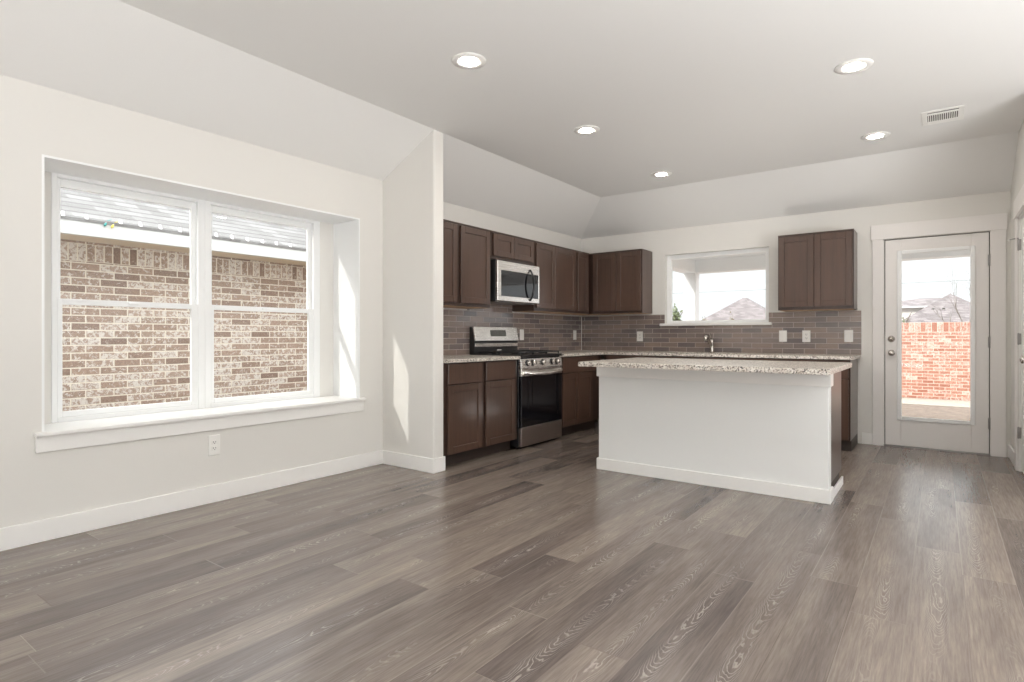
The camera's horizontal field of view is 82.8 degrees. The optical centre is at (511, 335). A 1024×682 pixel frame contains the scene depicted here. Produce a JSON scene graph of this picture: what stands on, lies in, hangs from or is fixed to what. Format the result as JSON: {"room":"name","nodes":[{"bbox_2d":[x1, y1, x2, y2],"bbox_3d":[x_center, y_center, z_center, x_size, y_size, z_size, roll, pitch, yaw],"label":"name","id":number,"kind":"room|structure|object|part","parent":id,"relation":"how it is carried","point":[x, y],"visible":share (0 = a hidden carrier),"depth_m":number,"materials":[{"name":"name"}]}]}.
{"room":"open-plan kitchen","nodes":[
{"label":"open-plan kitchen","id":0,"kind":"room"},
{"bbox_2d":[0,74,382,527],"bbox_3d":[-3.555,-0.130,2.124,0.436,2.480,7.600,0,0,36],"label":"wall","id":1,"kind":"structure","parent":0,"point":[36,120],"depth_m":3.49,"materials":[{"name":"white paint"}]},
{"bbox_2d":[51,172,319,422],"bbox_3d":[-2.202,-0.229,4.202,0.068,1.498,1.850,0,0,36],"label":"window","id":2,"kind":"structure","parent":1,"relation":"in","point":[201,308],"depth_m":4.13,"materials":[{"name":"white plastic"}]},
{"bbox_3d":[-2.504,-0.569,3.816,0.024,0.758,0.816,0,0,36],"label":"sash","id":3,"kind":"part","parent":2,"relation":"part of","materials":[{"name":"white plastic"}]},
{"bbox_3d":[-2.479,0.133,3.798,0.034,0.714,0.816,0,0,36],"label":"sash","id":4,"kind":"part","parent":2,"relation":"part of","materials":[{"name":"white plastic"}]},
{"bbox_3d":[-1.956,-0.569,4.560,0.024,0.758,0.856,0,0,36],"label":"sash","id":5,"kind":"part","parent":2,"relation":"part of","materials":[{"name":"white plastic"}]},
{"bbox_3d":[-1.931,0.133,4.542,0.034,0.714,0.856,0,0,36],"label":"sash","id":6,"kind":"part","parent":2,"relation":"part of","materials":[{"name":"white plastic"}]},
{"bbox_2d":[0,450,382,550],"bbox_3d":[-3.315,1.051,2.071,0.014,0.118,7.400,0,0,36],"label":"baseboard","id":7,"kind":"structure","parent":1,"relation":"attached to","point":[15,536],"depth_m":3.63,"materials":[{"name":"white paint"}]},
{"bbox_2d":[35,401,363,452],"bbox_3d":[-1.898,0.585,3.989,0.018,0.089,2.196,0,0,36],"label":"trim","id":8,"kind":"structure","parent":1,"relation":"attached to","point":[117,435],"depth_m":3.69,"materials":[{"name":"white paint"}]},
{"bbox_2d":[34,395,365,436],"bbox_3d":[-2.026,0.529,4.082,0.382,0.022,2.208,0,0,36],"label":"windowsill","id":9,"kind":"structure","parent":1,"relation":"attached to","point":[50,429],"depth_m":3.77,"materials":[{"name":"white paint"}]},
{"bbox_2d":[42,154,359,431],"bbox_3d":[-2.042,-0.232,4.095,0.340,1.499,2.136,0,0,36],"label":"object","id":10,"kind":"structure","parent":1,"relation":"attached to","point":[346,229],"depth_m":4.85,"materials":[{"name":"white paint"}]},
{"bbox_2d":[208,434,219,455],"bbox_3d":[-1.987,0.730,3.876,0.009,0.135,0.078,0,0,36],"label":"wall outlet","id":11,"kind":"object","parent":1,"relation":"attached to","point":[213,440],"visible":1,"depth_m":3.87,"materials":[{"name":"white plastic"}]},
{"bbox_2d":[383,130,442,458],"bbox_3d":[-0.882,-0.281,4.948,0.708,2.783,0.119,0,0,36],"label":"wall partition","id":12,"kind":"structure","parent":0,"point":[413,191],"depth_m":4.83,"materials":[{"name":"white paint"}]},
{"bbox_2d":[383,450,444,473],"bbox_3d":[-0.834,1.051,4.908,0.612,0.118,0.139,0,0,36],"label":"baseboard","id":13,"kind":"structure","parent":12,"relation":"attached to","point":[430,465],"depth_m":4.80,"materials":[{"name":"white paint"}]},
{"bbox_2d":[0,419,1023,681],"bbox_3d":[0.724,1.170,1.268,8.340,0.120,11.300,0,0,36],"label":"floor","id":14,"kind":"structure","parent":0,"point":[537,562],"depth_m":2.64,"materials":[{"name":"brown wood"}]},
{"bbox_2d":[443,359,516,465],"bbox_3d":[-0.511,0.669,5.404,0.659,0.882,1.047,0,0,36],"label":"base cabinet","id":15,"kind":"object","parent":14,"relation":"on","point":[480,397],"visible":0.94,"depth_m":5.15,"materials":[{"name":"brown wood"}]},
{"bbox_3d":[-0.403,0.323,5.013,0.020,0.170,0.445,0,0,36],"label":"drawer","id":16,"kind":"part","parent":15,"relation":"part of","materials":[{"name":"brown wood"}]},
{"bbox_3d":[-0.403,0.705,5.013,0.020,0.578,0.445,0,0,36],"label":"door","id":17,"kind":"part","parent":15,"relation":"part of","materials":[{"name":"brown wood"}]},
{"bbox_2d":[443,355,520,362],"bbox_3d":[-0.503,0.211,5.397,0.684,0.030,1.049,0,0,36],"label":"countertop","id":18,"kind":"structure","parent":15,"relation":"on","point":[450,358],"depth_m":5.24,"materials":[{"name":"stone"}]},
{"bbox_3d":[-0.107,0.323,5.414,0.020,0.170,0.439,0,0,36],"label":"drawer","id":19,"kind":"part","parent":15,"relation":"part of","materials":[{"name":"brown wood"}]},
{"bbox_3d":[-0.107,0.705,5.414,0.020,0.578,0.439,0,0,36],"label":"door","id":20,"kind":"part","parent":15,"relation":"part of","materials":[{"name":"brown wood"}]},
{"bbox_2d":[470,327,562,448],"bbox_3d":[0.078,0.507,6.121,0.737,1.206,0.762,0,0,36],"label":"range","id":21,"kind":"object","parent":14,"relation":"on","point":[539,375],"visible":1,"depth_m":5.97,"materials":[{"name":"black metal"}]},
{"bbox_2d":[473,353,561,356],"bbox_3d":[0.066,0.199,6.130,0.612,0.022,0.762,0,0,36],"label":"cooktop","id":22,"kind":"object","parent":21,"relation":"in","point":[499,354],"depth_m":5.95,"materials":[{"name":"black metal"}]},
{"bbox_3d":[0.300,0.995,5.957,0.031,0.182,0.754,0,0,36],"label":"storage drawer","id":23,"kind":"part","parent":21,"relation":"part of","materials":[{"name":"silver metal"}]},
{"bbox_3d":[0.301,0.647,5.957,0.033,0.498,0.750,0,0,36],"label":"oven door","id":24,"kind":"part","parent":21,"relation":"part of","materials":[{"name":"black glass"}]},
{"bbox_3d":[0.302,0.273,5.956,0.035,0.094,0.756,0,0,36],"label":"control panel","id":25,"kind":"part","parent":21,"relation":"part of","materials":[{"name":"silver metal"}]},
{"bbox_3d":[0.339,0.370,5.928,0.088,0.054,0.714,0,0,36],"label":"handle","id":26,"kind":"part","parent":21,"relation":"part of","materials":[{"name":"silver metal"}]},
{"bbox_2d":[559,355,599,434],"bbox_3d":[0.551,0.669,6.845,0.659,0.882,0.928,0,0,36],"label":"base cabinet","id":27,"kind":"object","parent":14,"relation":"on","point":[580,384],"visible":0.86,"depth_m":6.60,"materials":[{"name":"brown wood"}]},
{"bbox_3d":[0.644,0.705,6.433,0.020,0.578,0.332,0,0,36],"label":"door","id":28,"kind":"part","parent":27,"relation":"part of","materials":[{"name":"brown wood"}]},
{"bbox_3d":[0.782,0.323,6.620,0.020,0.170,0.796,0,0,36],"label":"drawer","id":29,"kind":"part","parent":27,"relation":"part of","materials":[{"name":"brown wood"}]},
{"bbox_3d":[0.844,0.705,6.703,0.020,0.578,0.328,0,0,36],"label":"door","id":30,"kind":"part","parent":27,"relation":"part of","materials":[{"name":"brown wood"}]},
{"bbox_2d":[604,355,655,359],"bbox_3d":[1.560,0.669,7.092,0.666,0.882,0.634,0,0,36],"label":"base cabinet","id":31,"kind":"object","parent":14,"relation":"on","point":[606,357],"visible":0.1,"depth_m":6.88,"materials":[{"name":"brown wood"}]},
{"bbox_2d":[656,356,739,359],"bbox_3d":[2.199,0.669,6.621,0.917,0.882,0.634,0,0,36],"label":"base cabinet","id":32,"kind":"object","parent":14,"relation":"on","point":[682,357],"visible":0.1,"depth_m":6.36,"materials":[{"name":"brown wood"}]},
{"bbox_2d":[597,367,842,503],"bbox_3d":[1.600,0.675,4.599,1.727,0.870,0.679,0,0,36],"label":"kitchen island","id":33,"kind":"object","parent":14,"relation":"on","point":[773,434],"visible":0.84,"depth_m":4.22,"materials":[{"name":"white paint"}]},
{"bbox_2d":[578,357,851,374],"bbox_3d":[1.544,0.220,4.462,1.740,0.036,1.105,0,0,36],"label":"island countertop","id":34,"kind":"structure","parent":33,"relation":"on","point":[753,366],"depth_m":4.10,"materials":[{"name":"stone"}]},
{"bbox_3d":[1.437,0.289,4.378,1.727,0.098,0.128,0,0,36],"label":"trim","id":35,"kind":"part","parent":33,"relation":"part of","materials":[{"name":"white paint"}]},
{"bbox_3d":[1.437,1.063,4.378,1.727,0.094,0.128,0,0,36],"label":"baseboard","id":36,"kind":"part","parent":33,"relation":"part of","materials":[{"name":"white paint"}]},
{"bbox_3d":[2.318,1.080,4.136,0.014,0.060,0.527,0,0,36],"label":"shoe trim","id":37,"kind":"part","parent":33,"relation":"part of","materials":[{"name":"white paint"}]},
{"bbox_2d":[740,357,857,450],"bbox_3d":[2.978,0.669,6.046,1.013,0.882,0.634,0,0,36],"label":"base cabinet","id":38,"kind":"object","parent":14,"relation":"on","point":[849,377],"visible":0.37,"depth_m":5.58,"materials":[{"name":"brown wood"}]},
{"bbox_2d":[536,350,860,359],"bbox_3d":[1.800,0.211,6.322,3.292,0.030,1.590,0,0,36],"label":"countertop","id":39,"kind":"structure","parent":38,"relation":"on","point":[574,352],"depth_m":6.37,"materials":[{"name":"stone"}]},
{"bbox_2d":[704,334,714,352],"bbox_3d":[2.276,0.086,6.710,0.062,0.220,0.279,0,0,36],"label":"faucet","id":40,"kind":"object","parent":39,"relation":"on","point":[706,337],"visible":1,"depth_m":6.77,"materials":[{"name":"silver metal"}]},
{"bbox_3d":[2.266,0.060,6.697,0.048,0.137,0.246,0,0,36],"label":"spout","id":41,"kind":"part","parent":40,"relation":"part of","materials":[{"name":"silver metal"}]},
{"bbox_3d":[2.597,0.323,5.946,0.484,0.170,0.020,0,0,36],"label":"drawer","id":42,"kind":"part","parent":38,"relation":"part of","materials":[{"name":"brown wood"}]},
{"bbox_3d":[2.994,0.323,5.653,0.490,0.170,0.020,0,0,36],"label":"drawer","id":43,"kind":"part","parent":38,"relation":"part of","materials":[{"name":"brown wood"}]},
{"bbox_3d":[2.994,0.705,5.653,0.490,0.578,0.020,0,0,36],"label":"door","id":44,"kind":"part","parent":38,"relation":"part of","materials":[{"name":"brown wood"}]},
{"bbox_2d":[0,0,1023,238],"bbox_3d":[0.830,-1.530,1.125,8.000,0.459,11.196,0,0,36],"label":"ceiling","id":45,"kind":"structure","parent":0,"point":[748,111],"depth_m":3.77,"materials":[{"name":"white paint"}]},
{"bbox_2d":[452,52,485,68],"bbox_3d":[-0.261,-1.665,3.522,0.212,0.014,0.212,0,0,36],"label":"recessed light","id":46,"kind":"object","parent":45,"relation":"in","point":[465,60],"visible":1,"depth_m":3.50,"materials":[{"name":"white plastic"}]},
{"bbox_2d":[573,125,599,134],"bbox_3d":[0.604,-1.665,4.703,0.212,0.014,0.212,0,0,36],"label":"recessed light","id":47,"kind":"object","parent":45,"relation":"in","point":[585,129],"visible":1,"depth_m":4.68,"materials":[{"name":"white plastic"}]},
{"bbox_2d":[651,171,671,176],"bbox_3d":[1.540,-1.665,5.988,0.212,0.014,0.212,0,0,36],"label":"recessed light","id":48,"kind":"object","parent":45,"relation":"in","point":[659,173],"visible":1,"depth_m":5.97,"materials":[{"name":"white plastic"}]},
{"bbox_2d":[834,58,873,73],"bbox_3d":[2.114,-1.665,3.592,0.212,0.014,0.212,0,0,36],"label":"recessed light","id":49,"kind":"object","parent":45,"relation":"in","point":[857,65],"visible":1,"depth_m":3.58,"materials":[{"name":"white plastic"}]},
{"bbox_2d":[861,131,890,140],"bbox_3d":[3.033,-1.665,4.844,0.212,0.014,0.212,0,0,36],"label":"recessed light","id":50,"kind":"object","parent":45,"relation":"in","point":[882,134],"visible":1,"depth_m":4.83,"materials":[{"name":"white plastic"}]},
{"bbox_2d":[921,105,964,125],"bbox_3d":[3.264,-1.666,4.399,0.258,0.006,0.335,0,0,36],"label":"ceiling vent","id":51,"kind":"object","parent":45,"relation":"in","point":[955,113],"visible":1,"depth_m":4.38,"materials":[{"name":"white plastic"}]},
{"bbox_2d":[443,202,580,315],"bbox_3d":[-0.185,-0.120,6.734,0.390,2.460,3.584,0,0,36],"label":"wall","id":52,"kind":"structure","parent":0,"point":[451,212],"depth_m":6.59,"materials":[{"name":"white paint"}]},
{"bbox_2d":[443,219,490,308],"bbox_3d":[-0.644,-0.669,5.504,0.329,0.786,1.047,0,0,36],"label":"upper cabinet","id":53,"kind":"object","parent":52,"relation":"attached to","point":[466,248],"visible":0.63,"depth_m":5.53,"materials":[{"name":"brown wood"}]},
{"bbox_3d":[-0.650,-0.675,5.235,0.020,0.726,0.455,0,0,36],"label":"door","id":54,"kind":"part","parent":53,"relation":"part of","materials":[{"name":"brown wood"}]},
{"bbox_3d":[-0.655,-0.278,5.513,0.278,0.004,1.017,0,0,36],"label":"panel","id":55,"kind":"part","parent":53,"relation":"part of","materials":[{"name":"brown wood"}]},
{"bbox_3d":[-0.355,-0.675,5.636,0.020,0.726,0.438,0,0,36],"label":"door","id":56,"kind":"part","parent":53,"relation":"part of","materials":[{"name":"brown wood"}]},
{"bbox_2d":[443,304,580,355],"bbox_3d":[-0.071,-0.097,6.553,0.009,0.586,3.424,0,0,36],"label":"tiled wall","id":57,"kind":"structure","parent":52,"relation":"attached to","point":[541,331],"depth_m":6.68,"materials":[{"name":"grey tile"}]},
{"bbox_2d":[520,329,523,339],"bbox_3d":[0.116,-0.012,6.791,0.010,0.126,0.080,0,0,36],"label":"wall switch","id":58,"kind":"object","parent":57,"relation":"attached to","point":[521,330],"visible":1,"depth_m":6.79,"materials":[{"name":"white plastic"}]},
{"bbox_2d":[573,330,575,339],"bbox_3d":[0.843,-0.010,7.777,0.010,0.126,0.080,0,0,36],"label":"wall switch","id":59,"kind":"object","parent":57,"relation":"attached to","point":[574,331],"visible":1,"depth_m":7.76,"materials":[{"name":"white plastic"}]},
{"bbox_2d":[490,230,533,265],"bbox_3d":[-0.101,-0.920,6.240,0.329,0.283,0.778,0,0,36],"label":"upper cabinet","id":60,"kind":"object","parent":52,"relation":"attached to","point":[504,247],"visible":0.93,"depth_m":6.10,"materials":[{"name":"brown wood"}]},
{"bbox_3d":[-0.085,-0.924,6.002,0.020,0.227,0.349,0,0,36],"label":"door","id":61,"kind":"part","parent":60,"relation":"part of","materials":[{"name":"brown wood"}]},
{"bbox_2d":[490,259,538,304],"bbox_3d":[-0.044,-0.558,6.210,0.434,0.424,0.752,0,0,36],"label":"microwave","id":62,"kind":"object","parent":60,"relation":"attached to","point":[511,283],"visible":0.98,"depth_m":6.05,"materials":[{"name":"silver metal"}]},
{"bbox_3d":[0.217,-0.545,6.257,0.069,0.342,0.021,0,0,36],"label":"handle","id":63,"kind":"part","parent":62,"relation":"part of","materials":[{"name":"black plastic"}]},
{"bbox_3d":[0.129,-0.924,6.292,0.020,0.227,0.361,0,0,36],"label":"door","id":64,"kind":"part","parent":60,"relation":"part of","materials":[{"name":"brown wood"}]},
{"bbox_2d":[512,240,575,313],"bbox_3d":[0.402,-0.669,6.923,0.329,0.786,0.914,0,0,36],"label":"upper cabinet","id":65,"kind":"object","parent":52,"relation":"attached to","point":[556,264],"visible":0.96,"depth_m":6.79,"materials":[{"name":"brown wood"}]},
{"bbox_3d":[0.391,-0.278,6.932,0.278,0.004,0.884,0,0,36],"label":"panel","id":66,"kind":"part","parent":65,"relation":"part of","materials":[{"name":"brown wood"}]},
{"bbox_3d":[0.384,-0.675,6.638,0.020,0.726,0.382,0,0,36],"label":"door","id":67,"kind":"part","parent":65,"relation":"part of","materials":[{"name":"brown wood"}]},
{"bbox_3d":[0.516,-0.665,6.840,0.004,0.768,0.912,0,0,36],"label":"frame","id":68,"kind":"part","parent":65,"relation":"part of","materials":[{"name":"brown wood"}]},
{"bbox_3d":[0.642,-0.675,6.987,0.020,0.726,0.476,0,0,36],"label":"door","id":69,"kind":"part","parent":65,"relation":"part of","materials":[{"name":"brown wood"}]},
{"bbox_2d":[562,250,588,314],"bbox_3d":[0.775,-0.669,7.428,0.329,0.786,0.338,0,0,36],"label":"upper cabinet","id":70,"kind":"object","parent":52,"relation":"attached to","point":[582,258],"visible":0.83,"depth_m":7.32,"materials":[{"name":"brown wood"}]},
{"bbox_3d":[0.888,-0.665,7.345,0.004,0.768,0.336,0,0,36],"label":"frame","id":71,"kind":"part","parent":70,"relation":"part of","materials":[{"name":"brown wood"}]},
{"bbox_3d":[0.894,-0.675,7.329,0.020,0.726,0.261,0,0,36],"label":"door","id":72,"kind":"part","parent":70,"relation":"part of","materials":[{"name":"brown wood"}]},
{"bbox_2d":[581,191,1010,456],"bbox_3d":[2.838,-0.120,6.639,4.589,2.460,0.150,0,0,36],"label":"wall","id":73,"kind":"structure","parent":0,"point":[758,233],"depth_m":6.11,"materials":[{"name":"white paint"}]},
{"bbox_2d":[581,249,651,315],"bbox_3d":[1.267,-0.669,7.499,1.017,0.786,0.329,0,0,36],"label":"upper cabinet","id":74,"kind":"object","parent":73,"relation":"attached to","point":[620,282],"visible":0.91,"depth_m":7.25,"materials":[{"name":"brown wood"}]},
{"bbox_3d":[1.176,-0.675,7.374,0.322,0.726,0.020,0,0,36],"label":"door","id":75,"kind":"part","parent":74,"relation":"part of","materials":[{"name":"brown wood"}]},
{"bbox_3d":[1.275,-0.278,7.511,0.987,0.004,0.278,0,0,36],"label":"panel","id":76,"kind":"part","parent":74,"relation":"part of","materials":[{"name":"brown wood"}]},
{"bbox_3d":[1.441,-0.675,7.179,0.325,0.726,0.020,0,0,36],"label":"door","id":77,"kind":"part","parent":74,"relation":"part of","materials":[{"name":"brown wood"}]},
{"bbox_2d":[660,322,771,325],"bbox_3d":[2.395,-0.138,6.894,1.302,0.030,0.115,0,0,36],"label":"trim","id":78,"kind":"structure","parent":73,"relation":"attached to","point":[738,323],"depth_m":6.84,"materials":[{"name":"white paint"}]},
{"bbox_2d":[667,247,768,322],"bbox_3d":[2.454,-0.570,6.957,1.212,0.870,0.055,0,0,36],"label":"window","id":79,"kind":"structure","parent":73,"relation":"in","point":[671,258],"depth_m":6.99,"materials":[{"name":"white plastic"}]},
{"bbox_2d":[581,310,860,354],"bbox_3d":[2.275,-0.035,6.956,3.289,0.461,0.009,0,0,36],"label":"tiled wall","id":80,"kind":"structure","parent":73,"relation":"attached to","point":[604,333],"depth_m":6.73,"materials":[{"name":"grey tile"}]},
{"bbox_2d":[581,317,581,349],"bbox_3d":[0.949,-0.034,7.924,0.006,0.457,0.006,0,0,36],"label":"trim","id":81,"kind":"structure","parent":80,"relation":"attached to","point":[581,317],"depth_m":7.92,"materials":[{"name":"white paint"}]},
{"bbox_2d":[637,331,642,340],"bbox_3d":[1.633,0.007,7.417,0.080,0.126,0.009,0,0,36],"label":"wall outlet","id":82,"kind":"object","parent":80,"relation":"attached to","point":[639,333],"visible":1,"depth_m":7.41,"materials":[{"name":"white plastic"}]},
{"bbox_2d":[779,330,786,341],"bbox_3d":[2.993,0.004,6.414,0.080,0.126,0.010,0,0,36],"label":"wall switch","id":83,"kind":"object","parent":80,"relation":"attached to","point":[782,333],"visible":1,"depth_m":6.41,"materials":[{"name":"white plastic"}]},
{"bbox_2d":[802,330,809,341],"bbox_3d":[3.182,0.005,6.276,0.080,0.126,0.009,0,0,36],"label":"wall outlet","id":84,"kind":"object","parent":80,"relation":"attached to","point":[805,333],"visible":1,"depth_m":6.28,"materials":[{"name":"white plastic"}]},
{"bbox_2d":[844,330,852,341],"bbox_3d":[3.502,0.002,6.039,0.080,0.126,0.010,0,0,36],"label":"wall switch","id":85,"kind":"object","parent":80,"relation":"attached to","point":[848,334],"visible":1,"depth_m":6.04,"materials":[{"name":"white plastic"}]},
{"bbox_2d":[778,229,856,311],"bbox_3d":[3.194,-0.664,6.078,0.699,0.796,0.329,0,0,36],"label":"upper cabinet","id":86,"kind":"object","parent":73,"relation":"attached to","point":[817,271],"visible":1,"depth_m":5.93,"materials":[{"name":"brown wood"}]},
{"bbox_3d":[2.963,-0.670,6.056,0.334,0.736,0.020,0,0,36],"label":"door","id":87,"kind":"part","parent":86,"relation":"part of","materials":[{"name":"brown wood"}]},
{"bbox_3d":[3.202,-0.268,6.090,0.669,0.004,0.278,0,0,36],"label":"panel","id":88,"kind":"part","parent":86,"relation":"part of","materials":[{"name":"brown wood"}]},
{"bbox_3d":[3.238,-0.670,5.854,0.339,0.736,0.020,0,0,36],"label":"door","id":89,"kind":"part","parent":86,"relation":"part of","materials":[{"name":"brown wood"}]},
{"bbox_2d":[862,432,871,444],"bbox_3d":[3.637,1.051,5.948,0.092,0.118,0.014,0,0,36],"label":"baseboard","id":90,"kind":"structure","parent":73,"relation":"attached to","point":[866,437],"depth_m":5.94,"materials":[{"name":"white paint"}]},
{"bbox_2d":[884,231,989,455],"bbox_3d":[4.114,0.065,5.650,0.842,2.090,0.188,0,0,36],"label":"door","id":91,"kind":"structure","parent":73,"relation":"in","point":[972,436],"depth_m":5.59,"materials":[{"name":"white paint"}]},
{"bbox_3d":[3.795,0.172,5.812,0.062,0.062,0.070,0,0,36],"label":"knob","id":92,"kind":"part","parent":91,"relation":"part of","materials":[{"name":"silver metal"}]},
{"bbox_3d":[4.097,-0.004,5.625,0.612,1.688,0.015,0,0,36],"label":"glass frame","id":93,"kind":"part","parent":91,"relation":"part of","materials":[{"name":"clear glass"}]},
{"bbox_2d":[871,213,1007,456],"bbox_3d":[4.090,-0.005,5.608,1.063,2.230,0.024,0,0,36],"label":"trim","id":94,"kind":"structure","parent":73,"relation":"attached to","point":[997,224],"depth_m":5.41,"materials":[{"name":"white paint"}]},
{"bbox_2d":[1011,120,1023,470],"bbox_3d":[4.072,-0.290,4.547,0.120,2.800,1.753,0,0,36],"label":"wall","id":95,"kind":"structure","parent":0,"point":[1018,173],"depth_m":5.09,"materials":[{"name":"white paint"}]},
{"bbox_2d":[1008,445,1013,465],"bbox_3d":[4.377,1.051,5.080,0.021,0.118,0.533,0,0,36],"label":"baseboard","id":96,"kind":"structure","parent":95,"relation":"attached to","point":[1010,449],"depth_m":5.10,"materials":[{"name":"white paint"}]},
{"bbox_2d":[1008,210,1023,472],"bbox_3d":[3.981,0.065,4.474,0.180,2.090,0.957,0,0,36],"label":"door","id":97,"kind":"structure","parent":95,"relation":"in","point":[1020,241],"depth_m":4.73,"materials":[{"name":"white paint"}]},
{"bbox_2d":[1013,184,1023,470],"bbox_3d":[3.910,-0.005,4.449,0.024,2.230,1.022,0,0,36],"label":"trim","id":98,"kind":"structure","parent":95,"relation":"attached to","point":[1018,204],"depth_m":4.77,"materials":[{"name":"white paint"}]},
{"label":"outside","id":99,"kind":"structure","parent":0,"visible":0},
{"bbox_2d":[902,404,969,420],"bbox_3d":[32.638,1.992,44.269,180.000,1.435,170.000,0,0,36],"label":"ground","id":100,"kind":"structure","parent":99,"point":[908,410],"depth_m":10.34,"materials":[{"name":"white concrete"}]},
{"bbox_2d":[60,188,306,410],"bbox_3d":[-4.653,-0.810,7.158,4.015,4.440,18.600,0,0,36],"label":"neighbor house","id":101,"kind":"structure","parent":100,"relation":"on","point":[112,356],"depth_m":5.92,"materials":[{"name":"brown brick"}]},
{"bbox_2d":[673,303,682,320],"bbox_3d":[6.405,0.178,22.651,0.937,2.968,1.046,0,0,36],"label":"evergreen tree","id":102,"kind":"object","parent":100,"relation":"on","point":[676,315],"visible":0.13,"depth_m":22.52,"materials":[{"name":"green plant"}]},
{"bbox_2d":[702,298,765,319],"bbox_3d":[21.168,-0.665,52.725,9.300,5.550,9.200,0,0,36],"label":"house","id":103,"kind":"structure","parent":100,"relation":"on","point":[744,308],"depth_m":51.35,"materials":[{"name":"beige"}]},
{"bbox_2d":[902,312,911,322],"bbox_3d":[10.658,0.453,15.752,0.389,2.219,0.400,0,0,-22],"label":"evergreen shrub","id":104,"kind":"object","parent":100,"relation":"on","point":[907,319],"visible":0.02,"depth_m":15.73,"materials":[{"name":"green plant"}]},
{"bbox_2d":[902,322,969,400],"bbox_3d":[10.952,0.620,13.170,26.000,1.880,0.200,0,0,36],"label":"wall","id":105,"kind":"structure","parent":100,"relation":"on","point":[935,355],"depth_m":13.72,"materials":[{"name":"red brick"}]},
{"bbox_2d":[902,397,969,407],"bbox_3d":[10.178,1.515,12.120,26.000,0.200,2.390,0,0,36],"label":"footpath","id":106,"kind":"structure","parent":100,"relation":"on","point":[913,401],"depth_m":12.61,"materials":[{"name":"white concrete"}]},
{"bbox_2d":[902,294,969,322],"bbox_3d":[34.373,-0.540,47.339,11.250,5.300,15.000,0,0,36],"label":"house","id":107,"kind":"structure","parent":100,"relation":"on","point":[920,312],"depth_m":42.94,"materials":[{"name":"beige"}]},
{"bbox_2d":[923,258,969,321],"bbox_3d":[12.624,-0.443,16.022,3.761,4.133,2.392,0,0,2],"label":"bare tree","id":108,"kind":"object","parent":100,"relation":"on","point":[955,289],"visible":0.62,"depth_m":16.12,"materials":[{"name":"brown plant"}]},
{"bbox_3d":[4.490,1.308,7.564,5.750,0.085,3.295,0,0,36],"label":"patio slab","id":109,"kind":"object","parent":100,"relation":"on","visible":0},
{"bbox_2d":[673,250,969,320],"bbox_3d":[4.510,-0.063,7.549,5.700,2.654,3.295,0,0,36],"label":"patio cover","id":110,"kind":"object","parent":109,"relation":"on","point":[691,268],"visible":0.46,"depth_m":9.87,"materials":[{"name":"white paint"}]},
{"bbox_3d":[3.193,0.080,10.331,0.218,2.368,0.220,0,0,36],"label":"post","id":111,"kind":"part","parent":110,"relation":"part of","materials":[{"name":"white paint"}]}
]}

